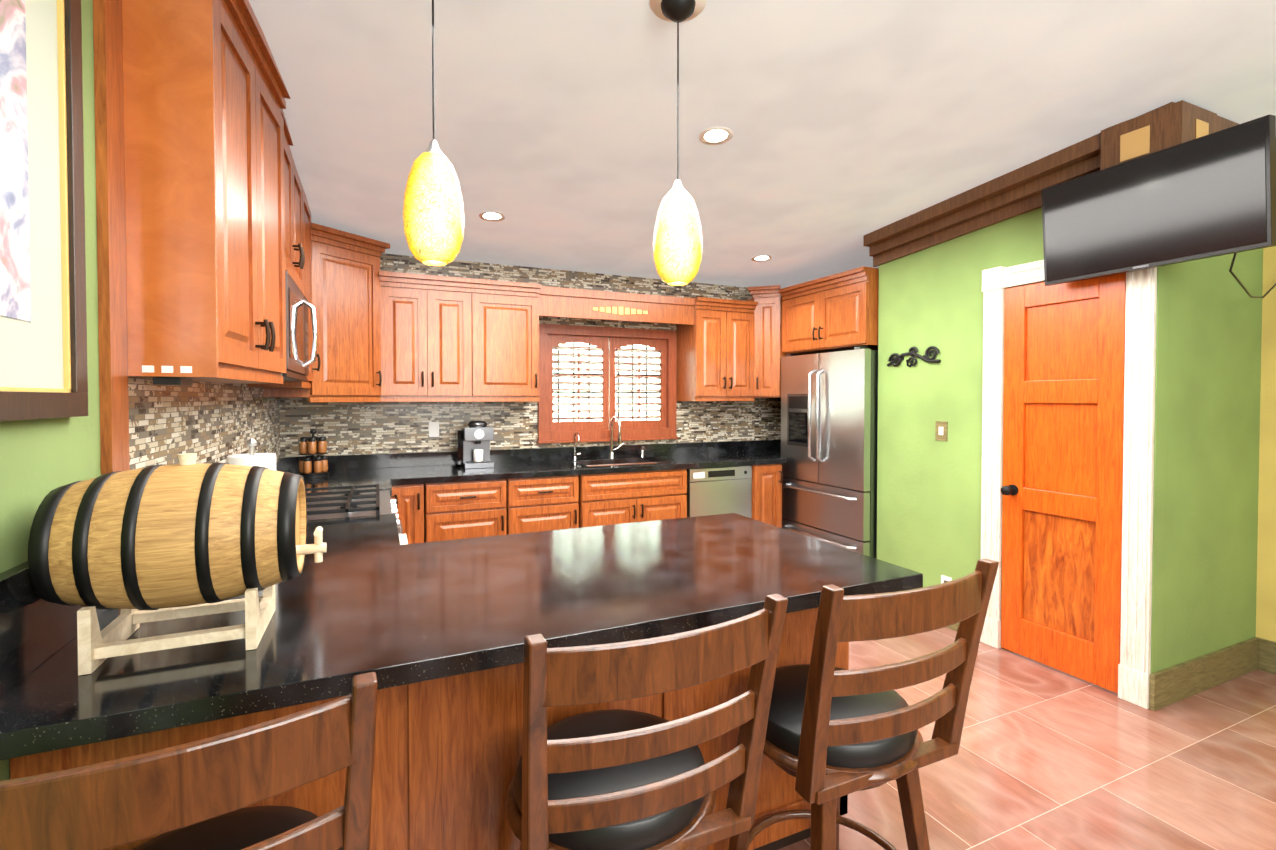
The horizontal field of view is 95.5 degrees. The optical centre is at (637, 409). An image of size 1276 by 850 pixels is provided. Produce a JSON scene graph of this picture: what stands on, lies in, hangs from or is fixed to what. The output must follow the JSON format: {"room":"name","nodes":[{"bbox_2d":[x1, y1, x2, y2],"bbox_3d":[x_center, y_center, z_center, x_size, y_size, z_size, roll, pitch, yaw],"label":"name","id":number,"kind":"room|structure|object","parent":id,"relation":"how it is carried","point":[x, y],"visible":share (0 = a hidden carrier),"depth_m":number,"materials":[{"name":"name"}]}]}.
{"room":"kitchen","nodes":[
{"label":"kitchen","id":0,"kind":"room"},
{"bbox_2d":[0,0,100,780],"bbox_3d":[-1.145,-0.129,0.929,0.120,3.050,6.610,0,1,-24],"label":"wall","id":1,"kind":"structure","parent":0,"point":[40,459],"depth_m":1.22,"materials":[{"name":"green paint"}]},
{"bbox_2d":[0,0,87,420],"bbox_3d":[-0.862,-0.543,0.473,0.030,1.145,1.680,0,1,-24],"label":"picture frame","id":2,"kind":"object","parent":1,"relation":"attached to","point":[43,346],"visible":1,"depth_m":1.12,"materials":[{"name":"brown wood"}]},
{"bbox_2d":[93,0,129,474],"bbox_3d":[-1.289,-0.393,1.421,0.022,1.717,0.104,0,1,-24],"label":"wood trim","id":3,"kind":"structure","parent":1,"relation":"attached to","point":[111,217],"depth_m":1.39,"materials":[{"name":"brown wood"}]},
{"bbox_2d":[0,457,283,695],"bbox_3d":[-1.691,0.355,2.344,0.027,0.190,3.344,0,1,-24],"label":"backsplash","id":4,"kind":"structure","parent":1,"relation":"attached to","point":[32,628],"depth_m":1.03,"materials":[{"name":"black stone"}]},
{"bbox_2d":[122,0,277,375],"bbox_3d":[-1.288,-0.644,1.723,0.270,1.050,0.454,0,1,-24],"label":"upper cabinet","id":5,"kind":"object","parent":1,"relation":"attached to","point":[224,234],"depth_m":1.53,"materials":[{"name":"brown wood"}]},
{"bbox_2d":[186,68,293,379],"bbox_3d":[-1.439,-0.650,2.063,0.267,1.050,0.520,0,1,-24],"label":"upper cabinet","id":6,"kind":"object","parent":1,"relation":"attached to","point":[281,132],"depth_m":2.24,"materials":[{"name":"brown wood"}]},
{"bbox_2d":[238,186,321,387],"bbox_3d":[-1.909,-0.670,3.138,0.292,1.050,0.542,0,1,-24],"label":"upper cabinet","id":7,"kind":"object","parent":1,"relation":"attached to","point":[313,231],"depth_m":3.39,"materials":[{"name":"brown wood"}]},
{"bbox_2d":[290,136,297,285],"bbox_3d":[-1.620,-0.877,2.438,0.252,0.610,0.437,0,1,-24],"label":"upper cabinet","id":8,"kind":"object","parent":1,"relation":"attached to","point":[293,171],"depth_m":2.72,"materials":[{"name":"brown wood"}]},
{"bbox_2d":[298,175,305,295],"bbox_3d":[-1.752,-0.882,2.732,0.252,0.610,0.437,0,1,-24],"label":"upper cabinet","id":9,"kind":"object","parent":1,"relation":"attached to","point":[301,199],"depth_m":2.93,"materials":[{"name":"brown wood"}]},
{"bbox_2d":[281,271,317,381],"bbox_3d":[-1.648,-0.347,2.612,0.332,0.425,0.754,0,1,-24],"label":"microwave","id":10,"kind":"object","parent":9,"relation":"attached to","point":[298,362],"visible":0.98,"depth_m":2.60,"materials":[{"name":"silver metal"}]},
{"bbox_2d":[258,232,393,399],"bbox_3d":[-1.954,-0.550,3.702,0.670,0.950,0.619,0,1,-24],"label":"upper cabinet","id":11,"kind":"object","parent":1,"relation":"attached to","point":[331,241],"depth_m":3.67,"materials":[{"name":"brown wood"}]},
{"bbox_2d":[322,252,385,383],"bbox_3d":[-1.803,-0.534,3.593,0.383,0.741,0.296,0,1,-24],"label":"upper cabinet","id":12,"kind":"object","parent":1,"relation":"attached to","point":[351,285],"depth_m":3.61,"materials":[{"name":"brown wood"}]},
{"bbox_2d":[394,280,437,399],"bbox_3d":[-1.599,-0.461,4.015,0.350,0.760,0.340,0,1,-24],"label":"upper cabinet","id":13,"kind":"object","parent":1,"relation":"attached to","point":[415,301],"depth_m":3.89,"materials":[{"name":"brown wood"}]},
{"bbox_2d":[438,284,481,399],"bbox_3d":[-1.356,-0.463,4.124,0.408,0.760,0.340,0,1,-24],"label":"upper cabinet","id":14,"kind":"object","parent":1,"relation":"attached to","point":[459,305],"depth_m":4.00,"materials":[{"name":"brown wood"}]},
{"bbox_2d":[482,288,541,399],"bbox_3d":[-1.032,-0.466,4.269,0.539,0.760,0.340,0,1,-24],"label":"upper cabinet","id":15,"kind":"object","parent":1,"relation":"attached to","point":[510,316],"depth_m":4.14,"materials":[{"name":"brown wood"}]},
{"bbox_2d":[284,440,780,471],"bbox_3d":[-0.297,0.355,4.789,4.520,0.099,0.020,0,1,-24],"label":"backsplash","id":16,"kind":"structure","parent":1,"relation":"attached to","point":[390,460],"depth_m":4.57,"materials":[{"name":"black stone"}]},
{"bbox_2d":[674,304,737,399],"bbox_3d":[0.572,-0.479,4.971,0.352,0.760,0.368,0,1,-24],"label":"upper cabinet","id":17,"kind":"object","parent":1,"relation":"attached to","point":[707,334],"depth_m":4.85,"materials":[{"name":"brown wood"}]},
{"bbox_2d":[738,304,749,399],"bbox_3d":[0.788,-0.480,5.068,0.351,0.760,0.368,0,1,-24],"label":"upper cabinet","id":18,"kind":"object","parent":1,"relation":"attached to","point":[743,312],"depth_m":4.95,"materials":[{"name":"brown wood"}]},
{"bbox_2d":[726,288,785,399],"bbox_3d":[1.389,-0.549,5.274,1.032,0.890,0.481,0,1,-24],"label":"upper cabinet","id":19,"kind":"object","parent":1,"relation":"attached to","point":[765,362],"depth_m":4.97,"materials":[{"name":"brown wood"}]},
{"bbox_2d":[778,288,826,355],"bbox_3d":[1.698,-0.706,4.825,0.832,0.480,0.522,0,1,-24],"label":"upper cabinet","id":20,"kind":"object","parent":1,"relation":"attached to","point":[793,307],"depth_m":4.75,"materials":[{"name":"brown wood"}]},
{"bbox_2d":[248,0,1275,288],"bbox_3d":[1.100,-1.351,1.911,5.400,0.623,6.970,0,1,-24],"label":"ceiling","id":21,"kind":"structure","parent":0,"point":[850,124],"depth_m":2.39,"materials":[{"name":"white paint"}]},
{"bbox_2d":[403,0,464,265],"bbox_3d":[-0.544,-0.830,1.541,0.180,0.878,0.180,0,1,-24],"label":"pendant light","id":22,"kind":"object","parent":21,"relation":"hanging from","point":[433,216],"visible":1,"depth_m":1.49,"materials":[{"name":"yellow glass"}]},
{"bbox_2d":[479,211,504,221],"bbox_3d":[-0.878,-1.159,3.487,0.156,0.015,0.156,0,1,-24],"label":"recessed light","id":23,"kind":"object","parent":21,"relation":"in","point":[489,216],"visible":1,"depth_m":3.49,"materials":[{"name":"white plastic"}]},
{"bbox_2d":[649,0,706,284],"bbox_3d":[0.125,-0.835,1.819,0.180,0.880,0.180,0,1,-24],"label":"pendant light","id":24,"kind":"object","parent":21,"relation":"hanging from","point":[677,245],"visible":1,"depth_m":1.78,"materials":[{"name":"yellow glass"}]},
{"bbox_2d":[699,127,732,144],"bbox_3d":[0.354,-1.239,2.632,0.156,0.015,0.156,0,1,-24],"label":"recessed light","id":25,"kind":"object","parent":21,"relation":"in","point":[717,136],"visible":1,"depth_m":2.63,"materials":[{"name":"white plastic"}]},
{"bbox_2d":[752,255,771,261],"bbox_3d":[0.958,-1.165,4.484,0.156,0.015,0.156,0,1,-24],"label":"recessed light","id":26,"kind":"object","parent":21,"relation":"in","point":[763,258],"visible":1,"depth_m":4.49,"materials":[{"name":"white plastic"}]},
{"bbox_2d":[877,207,1170,672],"bbox_3d":[2.059,-0.174,3.365,0.100,3.050,1.600,0,1,-24],"label":"wall","id":27,"kind":"structure","parent":0,"point":[928,506],"depth_m":3.59,"materials":[{"name":"green paint"}]},
{"bbox_2d":[810,272,878,351],"bbox_3d":[1.865,-0.699,4.453,0.832,0.480,0.522,0,1,-24],"label":"upper cabinet","id":28,"kind":"object","parent":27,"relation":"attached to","point":[843,313],"depth_m":4.23,"materials":[{"name":"brown wood"}]},
{"bbox_2d":[887,346,940,367],"bbox_3d":[1.777,-0.340,3.786,0.068,0.139,0.406,0,1,-24],"label":"wall decoration","id":29,"kind":"object","parent":27,"relation":"attached to","point":[900,357],"visible":1,"depth_m":3.77,"materials":[{"name":"black metal"}]},
{"bbox_2d":[935,421,947,440],"bbox_3d":[1.891,0.137,3.613,0.008,0.120,0.080,0,1,-24],"label":"switch plate","id":30,"kind":"object","parent":27,"relation":"attached to","point":[941,428],"visible":1,"depth_m":3.61,"materials":[{"name":"beige plastic"}]},
{"bbox_2d":[941,575,951,582],"bbox_3d":[1.909,1.092,3.590,0.008,0.110,0.070,0,1,-24],"label":"electrical outlet plate","id":31,"kind":"object","parent":27,"relation":"attached to","point":[944,579],"visible":0.36,"depth_m":3.59,"materials":[{"name":"white plastic"}]},
{"bbox_2d":[947,622,959,630],"bbox_3d":[1.836,1.263,3.747,0.018,0.161,0.770,0,1,-24],"label":"baseboard","id":32,"kind":"structure","parent":27,"relation":"attached to","point":[954,627],"depth_m":3.53,"materials":[{"name":"brown wood"}]},
{"bbox_2d":[863,100,1238,266],"bbox_3d":[2.425,-1.158,3.454,1.123,0.338,1.764,0,1,-24],"label":"crown molding","id":33,"kind":"structure","parent":27,"relation":"attached to","point":[1012,194],"depth_m":3.03,"materials":[{"name":"brown wood"}]},
{"bbox_2d":[1001,272,1125,693],"bbox_3d":[2.147,0.342,2.984,0.109,2.017,0.575,0,1,-24],"label":"closet door","id":34,"kind":"structure","parent":27,"relation":"in","point":[1063,417],"depth_m":2.97,"materials":[{"name":"brown wood"}]},
{"bbox_2d":[980,260,1156,708],"bbox_3d":[2.201,0.282,3.006,0.140,2.149,0.813,0,1,-24],"label":"door frame","id":35,"kind":"structure","parent":27,"relation":"attached to","point":[1134,669],"depth_m":2.69,"materials":[{"name":"white wood"}]},
{"bbox_2d":[1042,114,1275,285],"bbox_3d":[2.252,-0.859,2.562,0.192,0.482,0.833,0,1,-24],"label":"wall-mounted tv","id":36,"kind":"object","parent":27,"relation":"attached to","point":[1209,195],"visible":1,"depth_m":2.44,"materials":[{"name":"black plastic"}]},
{"bbox_2d":[1229,253,1275,297],"bbox_3d":[2.810,-0.588,2.609,1.067,0.194,0.227,0,1,-24],"label":"cord","id":37,"kind":"object","parent":36,"relation":"hanging from","point":[1241,284],"visible":0.79,"depth_m":2.46,"materials":[{"name":"black plastic"}]},
{"bbox_2d":[778,627,1275,849],"bbox_3d":[1.100,1.427,1.963,5.400,0.100,6.970,0,1,-24],"label":"floor","id":38,"kind":"structure","parent":0,"point":[1046,757],"depth_m":2.21,"materials":[{"name":"tile"}]},
{"bbox_2d":[0,672,377,849],"bbox_3d":[-0.654,0.874,0.872,0.486,1.044,0.520,0,1,-24],"label":"stool","id":39,"kind":"object","parent":38,"relation":"on","point":[199,794],"visible":1,"depth_m":0.68,"materials":[{"name":"brown wood"}]},
{"bbox_2d":[306,484,407,544],"bbox_3d":[-1.472,0.868,2.713,0.717,0.989,0.754,0,1,-24],"label":"range","id":40,"kind":"object","parent":38,"relation":"on","point":[352,502],"visible":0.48,"depth_m":2.69,"materials":[{"name":"silver metal"}]},
{"bbox_2d":[318,484,407,519],"bbox_3d":[-1.713,0.913,3.254,0.721,0.878,0.417,0,1,-24],"label":"base cabinet","id":41,"kind":"object","parent":38,"relation":"on","point":[397,493],"depth_m":3.57,"materials":[{"name":"brown wood"}]},
{"bbox_2d":[400,516,419,543],"bbox_3d":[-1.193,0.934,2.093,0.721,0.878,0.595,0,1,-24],"label":"base cabinet","id":42,"kind":"object","parent":38,"relation":"on","point":[408,526],"depth_m":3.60,"materials":[{"name":"brown wood"}]},
{"bbox_2d":[404,480,439,539],"bbox_3d":[-1.529,0.901,3.878,0.284,0.878,0.702,0,1,-24],"label":"base cabinet","id":43,"kind":"object","parent":38,"relation":"on","point":[423,496],"depth_m":3.63,"materials":[{"name":"brown wood"}]},
{"bbox_2d":[290,468,391,492],"bbox_3d":[-1.868,0.448,3.524,0.666,0.041,1.055,0,1,-24],"label":"countertop","id":44,"kind":"structure","parent":43,"relation":"on","point":[337,477],"depth_m":3.52,"materials":[{"name":"black stone"}]},
{"bbox_2d":[298,428,328,478],"bbox_3d":[-2.030,0.273,3.625,0.170,0.305,0.170,0,1,-24],"label":"spice carousel","id":45,"kind":"object","parent":44,"relation":"on","point":[312,467],"visible":1,"depth_m":3.58,"materials":[{"name":"orange glass"}]},
{"bbox_2d":[440,476,519,539],"bbox_3d":[-1.231,0.899,4.035,0.643,0.878,0.657,0,1,-24],"label":"base cabinet","id":46,"kind":"object","parent":38,"relation":"on","point":[490,507],"depth_m":3.77,"materials":[{"name":"brown wood"}]},
{"bbox_2d":[448,664,619,849],"bbox_3d":[-0.455,0.942,1.755,0.509,0.876,0.783,0,1,-24],"label":"panel","id":47,"kind":"object","parent":38,"relation":"on","point":[485,709],"depth_m":1.38,"materials":[{"name":"brown wood"}]},
{"bbox_2d":[306,514,399,551],"bbox_3d":[-1.222,0.475,2.082,0.666,0.041,0.578,0,1,-24],"label":"countertop","id":48,"kind":"structure","parent":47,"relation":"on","point":[360,531],"depth_m":2.15,"materials":[{"name":"black stone"}]},
{"bbox_2d":[227,438,275,469],"bbox_3d":[-1.313,0.277,1.973,0.170,0.358,0.170,0,1,-24],"label":"paper towel holder","id":49,"kind":"object","parent":48,"relation":"on","point":[252,458],"visible":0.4,"depth_m":1.94,"materials":[{"name":"white metal"}]},
{"bbox_2d":[0,513,922,763],"bbox_3d":[-0.303,0.483,1.656,1.997,0.041,0.950,0,1,-24],"label":"countertop","id":50,"kind":"structure","parent":47,"relation":"on","point":[425,611],"depth_m":1.33,"materials":[{"name":"black stone"}]},
{"bbox_2d":[28,453,326,675],"bbox_3d":[-0.897,0.281,1.195,0.449,0.379,0.287,0,1,-24],"label":"barrel","id":51,"kind":"object","parent":50,"relation":"on","point":[187,536],"visible":1,"depth_m":1.09,"materials":[{"name":"brown wood"}]},
{"bbox_2d":[520,472,591,531],"bbox_3d":[-0.764,0.895,4.245,0.638,0.878,0.657,0,1,-24],"label":"base cabinet","id":52,"kind":"object","parent":38,"relation":"on","point":[564,500],"depth_m":3.98,"materials":[{"name":"brown wood"}]},
{"bbox_2d":[592,468,691,523],"bbox_3d":[-0.179,0.890,4.506,0.919,0.878,0.657,0,1,-24],"label":"base cabinet","id":53,"kind":"object","parent":38,"relation":"on","point":[645,493],"depth_m":4.23,"materials":[{"name":"brown wood"}]},
{"bbox_2d":[388,448,786,483],"bbox_3d":[0.125,0.428,4.631,3.878,0.041,0.662,0,1,-24],"label":"countertop","id":54,"kind":"structure","parent":53,"relation":"on","point":[694,459],"depth_m":4.26,"materials":[{"name":"black stone"}]},
{"bbox_2d":[455,420,493,468],"bbox_3d":[-1.185,0.248,4.189,0.235,0.335,0.260,0,1,-24],"label":"coffee maker","id":55,"kind":"object","parent":54,"relation":"on","point":[472,444],"visible":1,"depth_m":4.12,"materials":[{"name":"silver metal"}]},
{"bbox_2d":[573,415,644,459],"bbox_3d":[-0.202,0.228,4.667,0.625,0.357,0.212,0,1,-24],"label":"faucet set","id":56,"kind":"object","parent":54,"relation":"on","point":[611,452],"visible":1,"depth_m":4.68,"materials":[{"name":"silver metal"}]},
{"bbox_2d":[588,460,659,467],"bbox_3d":[-0.112,0.540,4.521,0.735,0.202,0.423,0,1,-24],"label":"sink","id":57,"kind":"object","parent":54,"relation":"in","point":[613,461],"depth_m":4.75,"materials":[{"name":"silver metal"}]},
{"bbox_2d":[505,594,787,849],"bbox_3d":[-0.042,0.868,1.201,0.484,1.044,0.520,0,1,-24],"label":"stool","id":58,"kind":"object","parent":38,"relation":"on","point":[615,779],"visible":1,"depth_m":1.01,"materials":[{"name":"brown wood"}]},
{"bbox_2d":[620,666,759,849],"bbox_3d":[-0.071,0.939,1.895,0.553,0.876,0.724,0,1,-24],"label":"base cabinet","id":59,"kind":"object","parent":38,"relation":"on","point":[677,704],"depth_m":1.63,"materials":[{"name":"brown wood"}]},
{"bbox_2d":[686,465,751,517],"bbox_3d":[0.541,0.888,4.795,0.566,0.871,0.564,0,1,-24],"label":"dishwasher","id":60,"kind":"object","parent":38,"relation":"on","point":[717,490],"visible":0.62,"depth_m":4.53,"materials":[{"name":"silver metal"}]},
{"bbox_2d":[708,460,783,527],"bbox_3d":[0.923,0.881,4.999,0.276,0.878,0.657,0,1,-24],"label":"base cabinet","id":61,"kind":"object","parent":38,"relation":"on","point":[766,478],"depth_m":4.70,"materials":[{"name":"brown wood"}]},
{"bbox_2d":[760,608,848,849],"bbox_3d":[0.293,0.936,2.057,0.489,0.876,0.724,0,1,-24],"label":"panel","id":62,"kind":"object","parent":38,"relation":"on","point":[778,793],"depth_m":1.75,"materials":[{"name":"brown wood"}]},
{"bbox_2d":[781,346,877,558],"bbox_3d":[1.748,0.438,4.634,0.913,1.780,0.920,0,1,-24],"label":"fridge","id":63,"kind":"object","parent":38,"relation":"on","point":[829,418],"visible":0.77,"depth_m":4.34,"materials":[{"name":"silver metal"}]},
{"bbox_2d":[728,558,998,849],"bbox_3d":[0.496,0.864,1.442,0.484,1.044,0.520,0,1,-24],"label":"stool","id":64,"kind":"object","parent":38,"relation":"on","point":[834,734],"visible":0.94,"depth_m":1.27,"materials":[{"name":"brown wood"}]},
{"bbox_2d":[1164,248,1262,668],"bbox_3d":[2.818,-0.165,2.883,0.889,3.050,0.100,0,1,-24],"label":"wall","id":65,"kind":"structure","parent":0,"point":[1215,340],"depth_m":2.83,"materials":[{"name":"green paint"}]},
{"bbox_2d":[1149,637,1262,710],"bbox_3d":[2.774,1.280,2.825,0.978,0.161,0.019,0,1,-24],"label":"baseboard","id":66,"kind":"structure","parent":65,"relation":"attached to","point":[1178,682],"depth_m":2.80,"materials":[{"name":"brown wood"}]},
{"bbox_2d":[1256,246,1275,641],"bbox_3d":[3.977,-0.140,1.528,0.120,3.050,3.520,0,1,-24],"label":"wall","id":67,"kind":"structure","parent":0,"point":[1266,594],"depth_m":3.00,"materials":[{"name":"paint"}]},
{"bbox_2d":[1263,639,1275,673],"bbox_3d":[3.910,1.304,1.536,0.018,0.161,3.299,0,1,-24],"label":"baseboard","id":68,"kind":"structure","parent":67,"relation":"attached to","point":[1269,647],"depth_m":2.98,"materials":[{"name":"brown wood"}]},
{"bbox_3d":[-0.343,-0.201,4.853,4.790,3.050,0.140,0,1,-24],"label":"wall","id":69,"kind":"structure","parent":0,"visible":0},
{"bbox_2d":[128,377,283,469],"bbox_3d":[-1.852,-0.365,2.657,0.006,1.419,2.610,0,1,-24],"label":"tile backsplash","id":70,"kind":"structure","parent":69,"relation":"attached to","point":[208,422],"depth_m":2.13,"materials":[{"name":"tile"}]},
{"bbox_2d":[284,253,780,456],"bbox_3d":[-0.314,-0.405,4.782,4.549,1.419,0.006,0,1,-24],"label":"tile backsplash","id":71,"kind":"structure","parent":69,"relation":"attached to","point":[349,428],"depth_m":4.45,"materials":[{"name":"tile"}]},
{"bbox_2d":[429,422,438,436],"bbox_3d":[-1.497,0.150,4.255,0.070,0.110,0.008,0,1,-24],"label":"outlet","id":72,"kind":"object","parent":71,"relation":"attached to","point":[433,429],"visible":1,"depth_m":4.25,"materials":[{"name":"white plastic"}]},
{"bbox_2d":[537,323,677,443],"bbox_3d":[-0.255,-0.206,4.864,1.240,0.940,0.190,0,1,-24],"label":"window","id":73,"kind":"structure","parent":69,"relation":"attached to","point":[593,380],"depth_m":4.83,"materials":[{"name":"brown wood"}]}
]}

